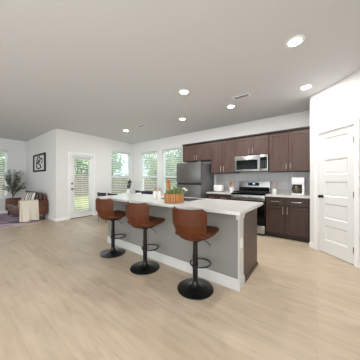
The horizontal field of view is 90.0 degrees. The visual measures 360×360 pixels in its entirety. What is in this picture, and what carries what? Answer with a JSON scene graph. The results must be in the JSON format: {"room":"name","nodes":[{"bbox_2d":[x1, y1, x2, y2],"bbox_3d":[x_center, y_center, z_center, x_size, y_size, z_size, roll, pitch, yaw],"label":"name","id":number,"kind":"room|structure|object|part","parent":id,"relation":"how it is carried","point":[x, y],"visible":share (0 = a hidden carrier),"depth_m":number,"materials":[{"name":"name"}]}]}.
{"room":"open-plan kitchen","nodes":[
{"label":"open-plan kitchen","id":0,"kind":"room"},
{"bbox_2d":[0,138,26,210],"bbox_3d":[-8.022,-0.151,4.849,0.150,2.774,6.037,0,0,37],"label":"wall","id":1,"kind":"structure","parent":0,"point":[16,150],"depth_m":6.94,"materials":[{"name":"white paint"}]},
{"bbox_2d":[0,152,8,198],"bbox_3d":[-7.060,-0.204,6.085,0.170,1.810,1.830,0,0,37],"label":"window","id":2,"kind":"structure","parent":1,"relation":"in","point":[1,197],"depth_m":6.77,"materials":[{"name":"white plastic"}]},
{"bbox_2d":[0,150,6,195],"bbox_3d":[-7.040,-0.255,6.070,0.064,1.702,1.754,0,0,37],"label":"window blind","id":3,"kind":"object","parent":2,"relation":"attached to","point":[1,151],"visible":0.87,"depth_m":6.69,"materials":[{"name":"white plastic"}]},
{"bbox_3d":[-7.100,-0.246,6.115,0.070,1.725,1.770,0,0,37],"label":"frame","id":4,"kind":"part","parent":2,"relation":"part of","materials":[{"name":"white plastic"}]},
{"bbox_2d":[27,129,53,216],"bbox_3d":[-4.992,-0.151,6.434,3.065,2.774,0.150,0,0,37],"label":"wall","id":5,"kind":"structure","parent":0,"point":[43,182],"depth_m":5.95,"materials":[{"name":"white paint"}]},
{"bbox_2d":[33,152,45,171],"bbox_3d":[-4.883,-0.594,6.247,1.270,0.610,0.048,0,0,37],"label":"framed picture","id":6,"kind":"object","parent":5,"relation":"attached to","point":[39,160],"visible":1,"depth_m":6.18,"materials":[{"name":"black"}]},
{"bbox_2d":[39,214,54,220],"bbox_3d":[-4.922,1.186,6.278,3.065,0.100,0.014,0,0,37],"label":"baseboard","id":7,"kind":"structure","parent":5,"relation":"attached to","point":[46,216],"depth_m":5.67,"materials":[{"name":"white paint"}]},
{"bbox_2d":[54,128,132,217],"bbox_3d":[-2.895,-0.151,6.538,0.150,2.774,2.850,0,0,37],"label":"wall","id":8,"kind":"structure","parent":0,"point":[65,141],"depth_m":5.99,"materials":[{"name":"white paint"}]},
{"bbox_2d":[55,212,97,221],"bbox_3d":[-2.838,1.186,6.478,0.014,0.100,2.850,0,0,37],"label":"baseboard","id":9,"kind":"structure","parent":8,"relation":"attached to","point":[96,213],"depth_m":5.49,"materials":[{"name":"white paint"}]},
{"bbox_2d":[70,154,91,217],"bbox_3d":[-3.248,0.199,5.963,0.104,2.030,0.710,0,0,37],"label":"door","id":10,"kind":"structure","parent":8,"relation":"in","point":[83,213],"depth_m":5.79,"materials":[{"name":"white plastic"}]},
{"bbox_2d":[68,151,94,219],"bbox_3d":[-3.295,0.171,5.998,0.166,2.130,0.860,0,0,37],"label":"door frame","id":11,"kind":"structure","parent":8,"relation":"attached to","point":[69,152],"depth_m":6.17,"materials":[{"name":"white paint"}]},
{"bbox_2d":[73,155,90,212],"bbox_3d":[-3.227,0.129,5.947,0.064,1.815,0.570,0,0,37],"label":"door blind","id":12,"kind":"object","parent":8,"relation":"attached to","point":[73,155],"visible":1,"depth_m":5.92,"materials":[{"name":"white plastic"}]},
{"bbox_2d":[112,156,128,180],"bbox_3d":[-2.370,-0.204,7.198,0.170,1.810,0.930,0,0,37],"label":"window","id":13,"kind":"structure","parent":8,"relation":"in","point":[128,156],"depth_m":7.44,"materials":[{"name":"white plastic"}]},
{"bbox_2d":[112,151,129,192],"bbox_3d":[-2.350,-0.255,7.183,0.064,1.702,0.854,0,0,37],"label":"window blind","id":14,"kind":"object","parent":13,"relation":"attached to","point":[113,152],"visible":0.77,"depth_m":7.18,"materials":[{"name":"white plastic"}]},
{"bbox_2d":[0,0,359,143],"bbox_3d":[-2.899,-1.613,2.754,10.847,0.150,9.187,0,0,37],"label":"ceiling","id":15,"kind":"structure","parent":0,"point":[99,68],"depth_m":2.32,"materials":[{"name":"white paint"}]},
{"bbox_2d":[179,89,188,94],"bbox_3d":[0.069,-1.530,3.146,0.190,0.015,0.190,0,0,37],"label":"recessed light","id":16,"kind":"object","parent":15,"relation":"in","point":[183,91],"visible":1,"depth_m":3.13,"materials":[{"name":"white paint"}]},
{"bbox_2d":[232,93,250,99],"bbox_3d":[1.132,-1.534,3.316,0.300,0.008,0.130,0,0,37],"label":"ceiling vent","id":17,"kind":"object","parent":15,"relation":"in","point":[246,94],"visible":1,"depth_m":3.31,"materials":[{"name":"white metal"}]},
{"bbox_2d":[285,35,304,47],"bbox_3d":[1.276,-1.530,1.999,0.190,0.015,0.190,0,0,37],"label":"recessed light","id":18,"kind":"object","parent":15,"relation":"in","point":[294,41],"visible":1,"depth_m":1.98,"materials":[{"name":"white paint"}]},
{"bbox_2d":[299,84,312,89],"bbox_3d":[2.083,-1.530,2.978,0.190,0.015,0.190,0,0,37],"label":"recessed light","id":19,"kind":"object","parent":15,"relation":"in","point":[307,86],"visible":1,"depth_m":2.96,"materials":[{"name":"white paint"}]},
{"bbox_2d":[0,213,359,359],"bbox_3d":[-2.899,1.296,2.754,10.847,0.120,9.187,0,0,37],"label":"floor","id":20,"kind":"structure","parent":0,"point":[60,299],"depth_m":1.77,"materials":[{"name":"brown wood"}]},
{"bbox_2d":[0,213,38,227],"bbox_3d":[-6.178,1.230,4.695,2.680,0.012,3.420,0,0,37],"label":"area rug","id":21,"kind":"object","parent":20,"relation":"on","point":[6,220],"visible":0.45,"depth_m":5.31,"materials":[{"name":"purple carpet"}]},
{"bbox_2d":[2,170,25,213],"bbox_3d":[-6.054,0.415,6.576,0.729,1.618,0.752,0,0,37],"label":"tree","id":22,"kind":"object","parent":21,"relation":"on","point":[15,184],"visible":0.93,"depth_m":6.57,"materials":[{"name":"green plant"}]},
{"bbox_2d":[5,191,47,218],"bbox_3d":[-5.128,0.809,5.982,1.940,0.830,0.700,0,0,37],"label":"leather sofa","id":23,"kind":"object","parent":21,"relation":"on","point":[12,205],"visible":0.56,"depth_m":5.65,"materials":[{"name":"brown leather"}]},
{"bbox_2d":[7,203,17,208],"bbox_3d":[-5.483,0.874,6.198,0.822,0.140,0.595,0,0,37],"label":"seat cushion","id":24,"kind":"object","parent":23,"relation":"on","point":[9,205],"depth_m":6.01,"materials":[{"name":"brown leather"}]},
{"bbox_3d":[-5.845,0.852,6.526,0.140,0.425,0.700,0,0,37],"label":"armrest","id":25,"kind":"part","parent":23,"relation":"part of","materials":[{"name":"brown leather"}]},
{"bbox_2d":[12,205,17,211],"bbox_3d":[-4.824,0.874,5.698,0.822,0.140,0.595,0,0,37],"label":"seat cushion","id":26,"kind":"object","parent":23,"relation":"on","point":[15,207],"depth_m":5.51,"materials":[{"name":"brown leather"}]},
{"bbox_2d":[21,192,28,200],"bbox_3d":[-5.054,0.596,5.914,0.382,0.373,0.209,0,0,27],"label":"throw pillow","id":27,"kind":"object","parent":23,"relation":"on","point":[25,194],"visible":0.41,"depth_m":5.83,"materials":[{"name":"white fabric"}]},
{"bbox_2d":[18,199,38,221],"bbox_3d":[-4.475,0.900,5.328,0.247,0.612,0.469,0,0,37],"label":"throw blanket","id":28,"kind":"object","parent":23,"relation":"on","point":[29,209],"visible":0.98,"depth_m":5.26,"materials":[{"name":"beige fabric"}]},
{"bbox_2d":[27,192,37,199],"bbox_3d":[-4.647,0.576,5.656,0.382,0.376,0.200,0,0,26],"label":"throw pillow","id":29,"kind":"object","parent":23,"relation":"on","point":[32,195],"visible":0.63,"depth_m":5.58,"materials":[{"name":"white fabric"}]},
{"bbox_3d":[-4.410,0.852,5.438,0.140,0.425,0.700,0,0,37],"label":"armrest","id":30,"kind":"part","parent":23,"relation":"part of","materials":[{"name":"brown leather"}]},
{"bbox_2d":[37,192,42,200],"bbox_3d":[-4.667,0.594,5.878,0.800,0.400,0.134,0,0,37],"label":"cushion","id":31,"kind":"object","parent":23,"relation":"on","point":[40,195],"depth_m":5.64,"materials":[{"name":"brown fabric"}]},
{"bbox_2d":[97,192,105,222],"bbox_3d":[-2.191,0.803,5.420,0.458,0.868,0.487,0,0,37],"label":"dining chair","id":32,"kind":"object","parent":20,"relation":"on","point":[98,193],"visible":0.23,"depth_m":5.18,"materials":[{"name":"grey fabric"}]},
{"bbox_2d":[96,198,125,257],"bbox_3d":[-1.142,0.766,3.029,0.447,0.941,0.505,0,0,37],"label":"bar stool","id":33,"kind":"object","parent":20,"relation":"on","point":[104,207],"visible":0.98,"depth_m":2.90,"materials":[{"name":"brown leather"}]},
{"bbox_3d":[-1.241,0.469,2.899,0.447,0.347,0.178,0,0,37],"label":"backrest","id":34,"kind":"part","parent":33,"relation":"part of","materials":[{"name":"leather"}]},
{"bbox_3d":[-1.124,0.590,3.053,0.427,0.088,0.445,0,0,37],"label":"seat","id":35,"kind":"part","parent":33,"relation":"part of","materials":[{"name":"leather"}]},
{"bbox_2d":[125,201,164,274],"bbox_3d":[-0.502,0.766,2.525,0.447,0.941,0.505,0,0,37],"label":"bar stool","id":36,"kind":"object","parent":20,"relation":"on","point":[137,215],"visible":1,"depth_m":2.39,"materials":[{"name":"brown leather"}]},
{"bbox_3d":[-0.601,0.469,2.395,0.447,0.347,0.178,0,0,37],"label":"backrest","id":37,"kind":"part","parent":36,"relation":"part of","materials":[{"name":"leather"}]},
{"bbox_3d":[-0.484,0.590,2.549,0.427,0.088,0.445,0,0,37],"label":"seat","id":38,"kind":"part","parent":36,"relation":"part of","materials":[{"name":"leather"}]},
{"bbox_2d":[141,191,152,194],"bbox_3d":[-1.173,0.803,5.848,0.458,0.868,0.487,0,0,20],"label":"dining chair","id":39,"kind":"object","parent":20,"relation":"on","point":[142,192],"visible":0.18,"depth_m":6.03,"materials":[{"name":"grey fabric"}]},
{"bbox_2d":[107,201,257,291],"bbox_3d":[-0.149,0.799,3.092,2.642,0.874,0.808,0,0,37],"label":"kitchen island","id":40,"kind":"object","parent":20,"relation":"on","point":[232,252],"visible":0.64,"depth_m":2.33,"materials":[{"name":"grey paint"}]},
{"bbox_3d":[-0.338,1.171,2.848,2.636,0.130,0.179,0,0,37],"label":"baseboard","id":41,"kind":"part","parent":40,"relation":"part of","materials":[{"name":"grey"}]},
{"bbox_2d":[96,194,262,215],"bbox_3d":[-0.216,0.341,3.051,2.809,0.038,0.998,0,0,37],"label":"island countertop","id":42,"kind":"structure","parent":40,"relation":"on","point":[231,207],"depth_m":2.47,"materials":[{"name":"white stone"}]},
{"bbox_2d":[153,188,156,198],"bbox_3d":[-0.423,0.228,3.081,0.069,0.188,0.066,0,0,37],"label":"soap bottle","id":43,"kind":"object","parent":42,"relation":"on","point":[155,191],"visible":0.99,"depth_m":3.06,"materials":[{"name":"white ceramic"}]},
{"bbox_2d":[157,188,160,198],"bbox_3d":[-0.347,0.228,3.024,0.069,0.188,0.066,0,0,37],"label":"soap bottle","id":44,"kind":"object","parent":42,"relation":"on","point":[158,192],"visible":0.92,"depth_m":3.00,"materials":[{"name":"white ceramic"}]},
{"bbox_2d":[166,179,170,189],"bbox_3d":[-0.185,0.153,2.901,0.076,0.338,0.076,0,0,37],"label":"pepper mill","id":45,"kind":"object","parent":42,"relation":"on","point":[168,184],"visible":0.59,"depth_m":2.88,"materials":[{"name":"brown wood"}]},
{"bbox_2d":[164,187,187,202],"bbox_3d":[-0.083,0.206,2.607,0.285,0.231,0.303,0,0,-36],"label":"wooden planter","id":46,"kind":"object","parent":42,"relation":"on","point":[176,195],"visible":1,"depth_m":2.51,"materials":[{"name":"brown wood"}]},
{"bbox_2d":[161,197,201,201],"bbox_3d":[-0.005,0.427,3.081,0.708,0.218,0.473,0,0,37],"label":"sink","id":47,"kind":"object","parent":42,"relation":"in","point":[185,198],"visible":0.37,"depth_m":3.20,"materials":[{"name":"silver metal"}]},
{"bbox_2d":[161,198,197,200],"bbox_3d":[-0.005,0.427,3.081,0.668,0.217,0.433,0,0,37],"label":"basin","id":48,"kind":"object","parent":47,"relation":"in","point":[185,199],"depth_m":3.20,"materials":[{"name":"silver metal"}]},
{"bbox_3d":[0.694,0.799,2.062,0.052,0.874,0.185,0,0,37],"label":"corner post","id":49,"kind":"part","parent":40,"relation":"part of","materials":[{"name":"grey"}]},
{"bbox_2d":[240,237,242,248],"bbox_3d":[0.704,0.724,2.064,0.005,0.115,0.070,0,0,37],"label":"outlet","id":50,"kind":"object","parent":40,"relation":"attached to","point":[241,238],"depth_m":2.06,"materials":[{"name":"white plastic"}]},
{"bbox_3d":[0.931,0.799,2.386,0.018,0.874,0.618,0,0,37],"label":"panel","id":51,"kind":"part","parent":40,"relation":"part of","materials":[{"name":"brown wood"}]},
{"bbox_3d":[0.946,1.214,2.378,0.014,0.045,0.623,0,0,37],"label":"shoe moulding","id":52,"kind":"part","parent":40,"relation":"part of","materials":[{"name":"brown wood"}]},
{"bbox_2d":[172,206,218,299],"bbox_3d":[0.165,0.766,2.038,0.447,0.941,0.505,0,0,37],"label":"bar stool","id":53,"kind":"object","parent":20,"relation":"on","point":[190,225],"visible":1,"depth_m":1.90,"materials":[{"name":"brown leather"}]},
{"bbox_3d":[0.066,0.469,1.908,0.447,0.347,0.178,0,0,37],"label":"backrest","id":54,"kind":"part","parent":53,"relation":"part of","materials":[{"name":"leather"}]},
{"bbox_3d":[0.183,0.590,2.062,0.427,0.088,0.445,0,0,37],"label":"seat","id":55,"kind":"part","parent":53,"relation":"part of","materials":[{"name":"leather"}]},
{"bbox_2d":[177,161,213,197],"bbox_3d":[0.451,0.363,5.280,0.816,1.725,0.760,0,0,37],"label":"refrigerator","id":56,"kind":"object","parent":20,"relation":"on","point":[197,177],"visible":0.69,"depth_m":4.95,"materials":[{"name":"metal"}]},
{"bbox_3d":[0.246,0.111,5.010,0.776,0.070,0.042,0,0,37],"label":"pocket handle","id":57,"kind":"part","parent":56,"relation":"part of","materials":[{"name":"black metal"}]},
{"bbox_3d":[0.238,0.637,4.999,0.816,1.018,0.055,0,0,37],"label":"fridge door","id":58,"kind":"part","parent":56,"relation":"part of","materials":[{"name":"metal"}]},
{"bbox_3d":[0.238,-0.193,4.999,0.816,0.573,0.055,0,0,37],"label":"freezer door","id":59,"kind":"part","parent":56,"relation":"part of","materials":[{"name":"metal"}]},
{"bbox_2d":[207,193,230,199],"bbox_3d":[1.161,0.799,4.849,0.670,0.874,0.642,0,0,37],"label":"base cabinet","id":60,"kind":"object","parent":20,"relation":"on","point":[209,196],"visible":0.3,"depth_m":4.62,"materials":[{"name":"brown wood"}]},
{"bbox_3d":[0.855,0.454,4.737,0.304,0.155,0.022,0,0,37],"label":"drawer","id":61,"kind":"part","parent":60,"relation":"part of","materials":[{"name":"brown wood"}]},
{"bbox_2d":[206,191,232,194],"bbox_3d":[1.156,0.341,4.860,0.692,0.038,0.613,0,0,37],"label":"countertop","id":62,"kind":"structure","parent":60,"relation":"on","point":[211,192],"depth_m":4.64,"materials":[{"name":"white stone"}]},
{"bbox_2d":[214,185,223,191],"bbox_3d":[1.071,0.226,4.998,0.260,0.192,0.180,0,0,37],"label":"toaster","id":63,"kind":"object","parent":62,"relation":"on","point":[220,188],"visible":0.95,"depth_m":4.91,"materials":[{"name":"white plastic"}]},
{"bbox_3d":[1.110,0.454,4.543,0.322,0.155,0.022,0,0,37],"label":"drawer","id":64,"kind":"part","parent":60,"relation":"part of","materials":[{"name":"brown wood"}]},
{"bbox_2d":[231,181,270,234],"bbox_3d":[1.714,0.626,4.381,0.762,1.180,0.697,0,0,37],"label":"range cooker","id":65,"kind":"object","parent":20,"relation":"on","point":[254,191],"visible":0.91,"depth_m":4.19,"materials":[{"name":"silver metal"}]},
{"bbox_3d":[1.552,0.736,4.166,0.762,0.530,0.045,0,0,37],"label":"oven door","id":66,"kind":"part","parent":65,"relation":"part of","materials":[{"name":"black glass"}]},
{"bbox_3d":[1.556,0.402,4.172,0.762,0.118,0.060,0,0,37],"label":"control panel","id":67,"kind":"part","parent":65,"relation":"part of","materials":[{"name":"silver metal"}]},
{"bbox_2d":[231,192,269,195],"bbox_3d":[1.724,0.326,4.393,0.762,0.030,0.555,0,0,37],"label":"cooktop","id":68,"kind":"object","parent":65,"relation":"in","point":[234,193],"depth_m":4.17,"materials":[{"name":"black glass"}]},
{"bbox_3d":[1.889,0.246,4.611,0.738,0.130,0.012,0,0,37],"label":"panel","id":69,"kind":"part","parent":65,"relation":"part of","materials":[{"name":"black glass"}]},
{"bbox_3d":[1.552,1.099,4.166,0.762,0.175,0.045,0,0,37],"label":"storage drawer","id":70,"kind":"part","parent":65,"relation":"part of","materials":[{"name":"silver metal"}]},
{"bbox_2d":[266,197,309,242],"bbox_3d":[2.362,0.799,3.938,0.792,0.874,0.642,0,0,37],"label":"base cabinet","id":71,"kind":"object","parent":20,"relation":"on","point":[286,218],"visible":0.98,"depth_m":3.70,"materials":[{"name":"brown wood"}]},
{"bbox_3d":[2.032,0.454,3.844,0.365,0.155,0.022,0,0,37],"label":"drawer","id":72,"kind":"part","parent":71,"relation":"part of","materials":[{"name":"brown wood"}]},
{"bbox_3d":[2.032,0.834,3.844,0.365,0.575,0.022,0,0,37],"label":"door","id":73,"kind":"part","parent":71,"relation":"part of","materials":[{"name":"brown wood"}]},
{"bbox_2d":[265,193,309,198],"bbox_3d":[2.366,0.341,3.943,0.795,0.038,0.613,0,0,37],"label":"countertop","id":74,"kind":"structure","parent":71,"relation":"on","point":[270,194],"depth_m":3.74,"materials":[{"name":"white stone"}]},
{"bbox_2d":[291,177,304,194],"bbox_3d":[2.558,0.135,3.896,0.230,0.375,0.221,0,0,37],"label":"coffee maker","id":75,"kind":"object","parent":74,"relation":"on","point":[298,184],"visible":1,"depth_m":3.82,"materials":[{"name":"white plastic"}]},
{"bbox_3d":[2.337,0.454,3.613,0.383,0.155,0.022,0,0,37],"label":"drawer","id":76,"kind":"part","parent":71,"relation":"part of","materials":[{"name":"brown wood"}]},
{"bbox_3d":[2.337,0.834,3.613,0.383,0.575,0.022,0,0,37],"label":"door","id":77,"kind":"part","parent":71,"relation":"part of","materials":[{"name":"brown wood"}]},
{"bbox_3d":[-1.694,0.861,5.613,1.500,0.750,0.900,0,0,37],"label":"dining table","id":78,"kind":"object","parent":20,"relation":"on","visible":0},
{"bbox_2d":[126,178,131,193],"bbox_3d":[-1.595,0.217,5.647,0.213,0.538,0.232,0,0,-37],"label":"vase","id":79,"kind":"object","parent":78,"relation":"on","point":[129,182],"visible":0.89,"depth_m":5.62,"materials":[{"name":"white ceramic"}]},
{"bbox_2d":[133,110,309,194],"bbox_3d":[1.052,-0.151,5.429,7.782,2.774,0.150,0,0,37],"label":"wall","id":80,"kind":"structure","parent":0,"point":[300,119],"depth_m":5.54,"materials":[{"name":"white paint"}]},
{"bbox_2d":[142,154,156,190],"bbox_3d":[-1.195,-0.204,7.107,0.970,1.810,0.170,0,0,37],"label":"window","id":81,"kind":"structure","parent":80,"relation":"in","point":[142,154],"depth_m":7.38,"materials":[{"name":"white plastic"}]},
{"bbox_3d":[-1.165,-0.246,7.147,0.910,1.725,0.070,0,0,37],"label":"frame","id":82,"kind":"part","parent":81,"relation":"part of","materials":[{"name":"white plastic"}]},
{"bbox_2d":[141,151,156,191],"bbox_3d":[-1.210,-0.255,7.087,0.894,1.702,0.064,0,0,37],"label":"window blind","id":83,"kind":"object","parent":81,"relation":"attached to","point":[153,152],"visible":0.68,"depth_m":7.08,"materials":[{"name":"white plastic"}]},
{"bbox_2d":[163,153,176,194],"bbox_3d":[-0.262,-0.204,6.400,0.970,1.810,0.170,0,0,37],"label":"window","id":84,"kind":"structure","parent":80,"relation":"in","point":[164,153],"depth_m":6.67,"materials":[{"name":"white plastic"}]},
{"bbox_3d":[-0.232,-0.246,6.440,0.910,1.725,0.070,0,0,37],"label":"frame","id":85,"kind":"part","parent":84,"relation":"part of","materials":[{"name":"white plastic"}]},
{"bbox_2d":[163,147,181,192],"bbox_3d":[-0.278,-0.255,6.380,0.894,1.702,0.064,0,0,37],"label":"window blind","id":86,"kind":"object","parent":84,"relation":"attached to","point":[177,149],"visible":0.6,"depth_m":6.42,"materials":[{"name":"white plastic"}]},
{"bbox_2d":[183,142,210,162],"bbox_3d":[0.567,-0.817,5.455,0.981,0.505,0.392,0,0,37],"label":"upper cabinet","id":87,"kind":"object","parent":80,"relation":"attached to","point":[202,151],"visible":0.96,"depth_m":5.29,"materials":[{"name":"brown wood"}]},
{"bbox_3d":[0.282,-0.803,5.484,0.482,0.455,0.022,0,0,37],"label":"door","id":88,"kind":"part","parent":87,"relation":"part of","materials":[{"name":"brown wood"}]},
{"bbox_3d":[0.671,-0.803,5.189,0.482,0.455,0.022,0,0,37],"label":"door","id":89,"kind":"part","parent":87,"relation":"part of","materials":[{"name":"brown wood"}]},
{"bbox_2d":[182,126,309,145],"bbox_3d":[1.467,-1.085,4.785,3.247,0.032,0.375,0,0,37],"label":"crown molding","id":90,"kind":"structure","parent":87,"relation":"attached to","point":[306,126],"depth_m":4.34,"materials":[{"name":"brown wood"}]},
{"bbox_2d":[211,139,239,173],"bbox_3d":[1.234,-0.626,4.950,0.684,0.885,0.392,0,0,37],"label":"upper cabinet","id":91,"kind":"object","parent":80,"relation":"attached to","point":[223,151],"visible":0.98,"depth_m":4.80,"materials":[{"name":"brown wood"}]},
{"bbox_3d":[1.008,-0.614,4.934,0.334,0.835,0.022,0,0,37],"label":"door","id":92,"kind":"part","parent":91,"relation":"part of","materials":[{"name":"brown wood"}]},
{"bbox_3d":[1.279,-0.614,4.729,0.334,0.835,0.022,0,0,37],"label":"door","id":93,"kind":"part","parent":91,"relation":"part of","materials":[{"name":"brown wood"}]},
{"bbox_2d":[235,134,268,156],"bbox_3d":[1.823,-0.834,4.503,0.788,0.470,0.392,0,0,37],"label":"upper cabinet","id":94,"kind":"object","parent":80,"relation":"attached to","point":[258,144],"visible":0.98,"depth_m":4.35,"materials":[{"name":"brown wood"}]},
{"bbox_3d":[1.577,-0.821,4.503,0.386,0.420,0.022,0,0,37],"label":"door","id":95,"kind":"part","parent":94,"relation":"part of","materials":[{"name":"brown wood"}]},
{"bbox_2d":[235,154,268,171],"bbox_3d":[1.802,-0.391,4.477,0.772,0.397,0.441,0,0,37],"label":"microwave","id":96,"kind":"object","parent":94,"relation":"attached to","point":[253,163],"visible":0.95,"depth_m":4.30,"materials":[{"name":"silver metal"}]},
{"bbox_3d":[1.629,-0.397,4.399,0.591,0.385,0.030,0,0,37],"label":"door","id":97,"kind":"part","parent":96,"relation":"part of","materials":[{"name":"silver metal"}]},
{"bbox_3d":[1.938,-0.397,4.165,0.178,0.385,0.030,0,0,37],"label":"control panel","id":98,"kind":"part","parent":96,"relation":"part of","materials":[{"name":"silver metal"}]},
{"bbox_3d":[1.889,-0.821,4.266,0.386,0.420,0.022,0,0,37],"label":"door","id":99,"kind":"part","parent":94,"relation":"part of","materials":[{"name":"brown wood"}]},
{"bbox_2d":[216,172,309,194],"bbox_3d":[1.974,0.066,4.631,2.255,0.580,0.008,0,0,37],"label":"backsplash","id":100,"kind":"structure","parent":80,"relation":"attached to","point":[284,186],"depth_m":4.43,"materials":[{"name":"grey tile"}]},
{"bbox_2d":[269,128,309,171],"bbox_3d":[2.447,-0.626,4.030,0.770,0.885,0.392,0,0,37],"label":"upper cabinet","id":101,"kind":"object","parent":80,"relation":"attached to","point":[289,151],"visible":0.94,"depth_m":3.89,"materials":[{"name":"brown wood"}]},
{"bbox_3d":[2.205,-0.614,4.027,0.377,0.835,0.022,0,0,37],"label":"door","id":102,"kind":"part","parent":101,"relation":"part of","materials":[{"name":"brown wood"}]},
{"bbox_3d":[2.510,-0.614,3.796,0.377,0.835,0.022,0,0,37],"label":"door","id":103,"kind":"part","parent":101,"relation":"part of","materials":[{"name":"brown wood"}]},
{"bbox_2d":[310,70,359,261],"bbox_3d":[2.527,-0.151,2.791,0.100,2.774,1.100,0,0,-8],"label":"wall","id":104,"kind":"structure","parent":0,"point":[338,103],"depth_m":2.89,"materials":[{"name":"white paint"}]},
{"bbox_2d":[309,242,359,268],"bbox_3d":[2.471,1.186,2.783,0.014,0.100,1.100,0,0,-8],"label":"baseboard","id":105,"kind":"structure","parent":104,"relation":"attached to","point":[311,244],"depth_m":3.26,"materials":[{"name":"white paint"}]},
{"bbox_2d":[318,125,353,263],"bbox_3d":[2.464,0.214,2.866,0.099,2.020,0.578,0,0,-8],"label":"door","id":106,"kind":"structure","parent":104,"relation":"in","point":[336,147],"depth_m":2.85,"materials":[{"name":"white paint"}]},
{"bbox_3d":[2.485,-0.584,2.876,0.015,0.255,0.374,0,0,-8],"label":"recessed panel","id":107,"kind":"part","parent":106,"relation":"part of","materials":[{"name":"white paint"}]},
{"bbox_3d":[2.485,-0.215,2.876,0.015,0.255,0.374,0,0,-8],"label":"recessed panel","id":108,"kind":"part","parent":106,"relation":"part of","materials":[{"name":"white paint"}]},
{"bbox_3d":[2.485,0.152,2.876,0.015,0.255,0.374,0,0,-8],"label":"recessed panel","id":109,"kind":"part","parent":106,"relation":"part of","materials":[{"name":"white paint"}]},
{"bbox_3d":[2.485,0.520,2.876,0.015,0.255,0.374,0,0,-8],"label":"recessed panel","id":110,"kind":"part","parent":106,"relation":"part of","materials":[{"name":"white paint"}]},
{"bbox_3d":[2.485,0.888,2.876,0.015,0.255,0.374,0,0,-8],"label":"recessed panel","id":111,"kind":"part","parent":106,"relation":"part of","materials":[{"name":"white paint"}]},
{"bbox_2d":[314,118,358,267],"bbox_3d":[2.507,0.182,2.879,0.116,2.107,0.714,0,0,-8],"label":"door frame","id":112,"kind":"structure","parent":104,"relation":"attached to","point":[355,122],"depth_m":2.62,"materials":[{"name":"white paint"}]},
{"label":"outside","id":113,"kind":"structure","parent":0,"visible":0},
{"bbox_2d":[74,193,123,210],"bbox_3d":[-5.117,1.446,16.426,52.000,0.180,48.000,0,0,37],"label":"ground","id":114,"kind":"structure","parent":113,"point":[78,198],"depth_m":10.85,"materials":[{"name":"green plant"}]},
{"bbox_2d":[0,152,4,171],"bbox_3d":[-14.234,-1.494,13.891,4.574,5.752,5.100,0,0,7],"label":"tree","id":115,"kind":"object","parent":114,"relation":"on","point":[3,152],"visible":0.08,"depth_m":13.50,"materials":[{"name":"green plant"}]},
{"bbox_2d":[0,173,126,195],"bbox_3d":[-10.254,0.436,12.164,0.062,1.760,19.000,0,0,37],"label":"fence","id":116,"kind":"object","parent":114,"relation":"on","point":[83,185],"visible":0.21,"depth_m":15.08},
{"bbox_2d":[74,159,88,174],"bbox_3d":[-10.063,-1.782,18.143,5.250,6.325,5.341,0,0,37],"label":"tree","id":117,"kind":"object","parent":114,"relation":"on","point":[80,169],"visible":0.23,"depth_m":17.64,"materials":[{"name":"green plant"}]},
{"bbox_2d":[112,153,126,175],"bbox_3d":[-11.509,-1.962,30.643,6.171,6.685,5.152,0,0,37],"label":"tree","id":118,"kind":"object","parent":114,"relation":"on","point":[114,153],"visible":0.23,"depth_m":30.22,"materials":[{"name":"green plant"}]},
{"bbox_2d":[144,153,167,175],"bbox_3d":[-4.354,-2.243,30.434,6.220,7.246,5.311,0,0,37],"label":"tree","id":119,"kind":"object","parent":114,"relation":"on","point":[150,153],"visible":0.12,"depth_m":29.68,"materials":[{"name":"green plant"}]},
{"bbox_2d":[144,178,172,190],"bbox_3d":[4.118,0.436,13.214,21.400,1.760,0.062,0,0,37],"label":"fence","id":120,"kind":"object","parent":114,"relation":"on","point":[153,188],"visible":0.02,"depth_m":18.70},
{"bbox_2d":[147,155,176,189],"bbox_3d":[-0.956,-0.324,13.816,2.732,3.418,3.245,0,0,37],"label":"tree","id":121,"kind":"object","parent":114,"relation":"on","point":[173,172],"visible":0.28,"depth_m":13.04,"materials":[{"name":"green plant"}]},
{"bbox_2d":[166,149,181,161],"bbox_3d":[0.640,-2.391,26.716,5.912,7.541,4.983,0,0,37],"label":"tree","id":122,"kind":"object","parent":114,"relation":"on","point":[181,149],"visible":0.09,"depth_m":26.23,"materials":[{"name":"green plant"}]}
]}

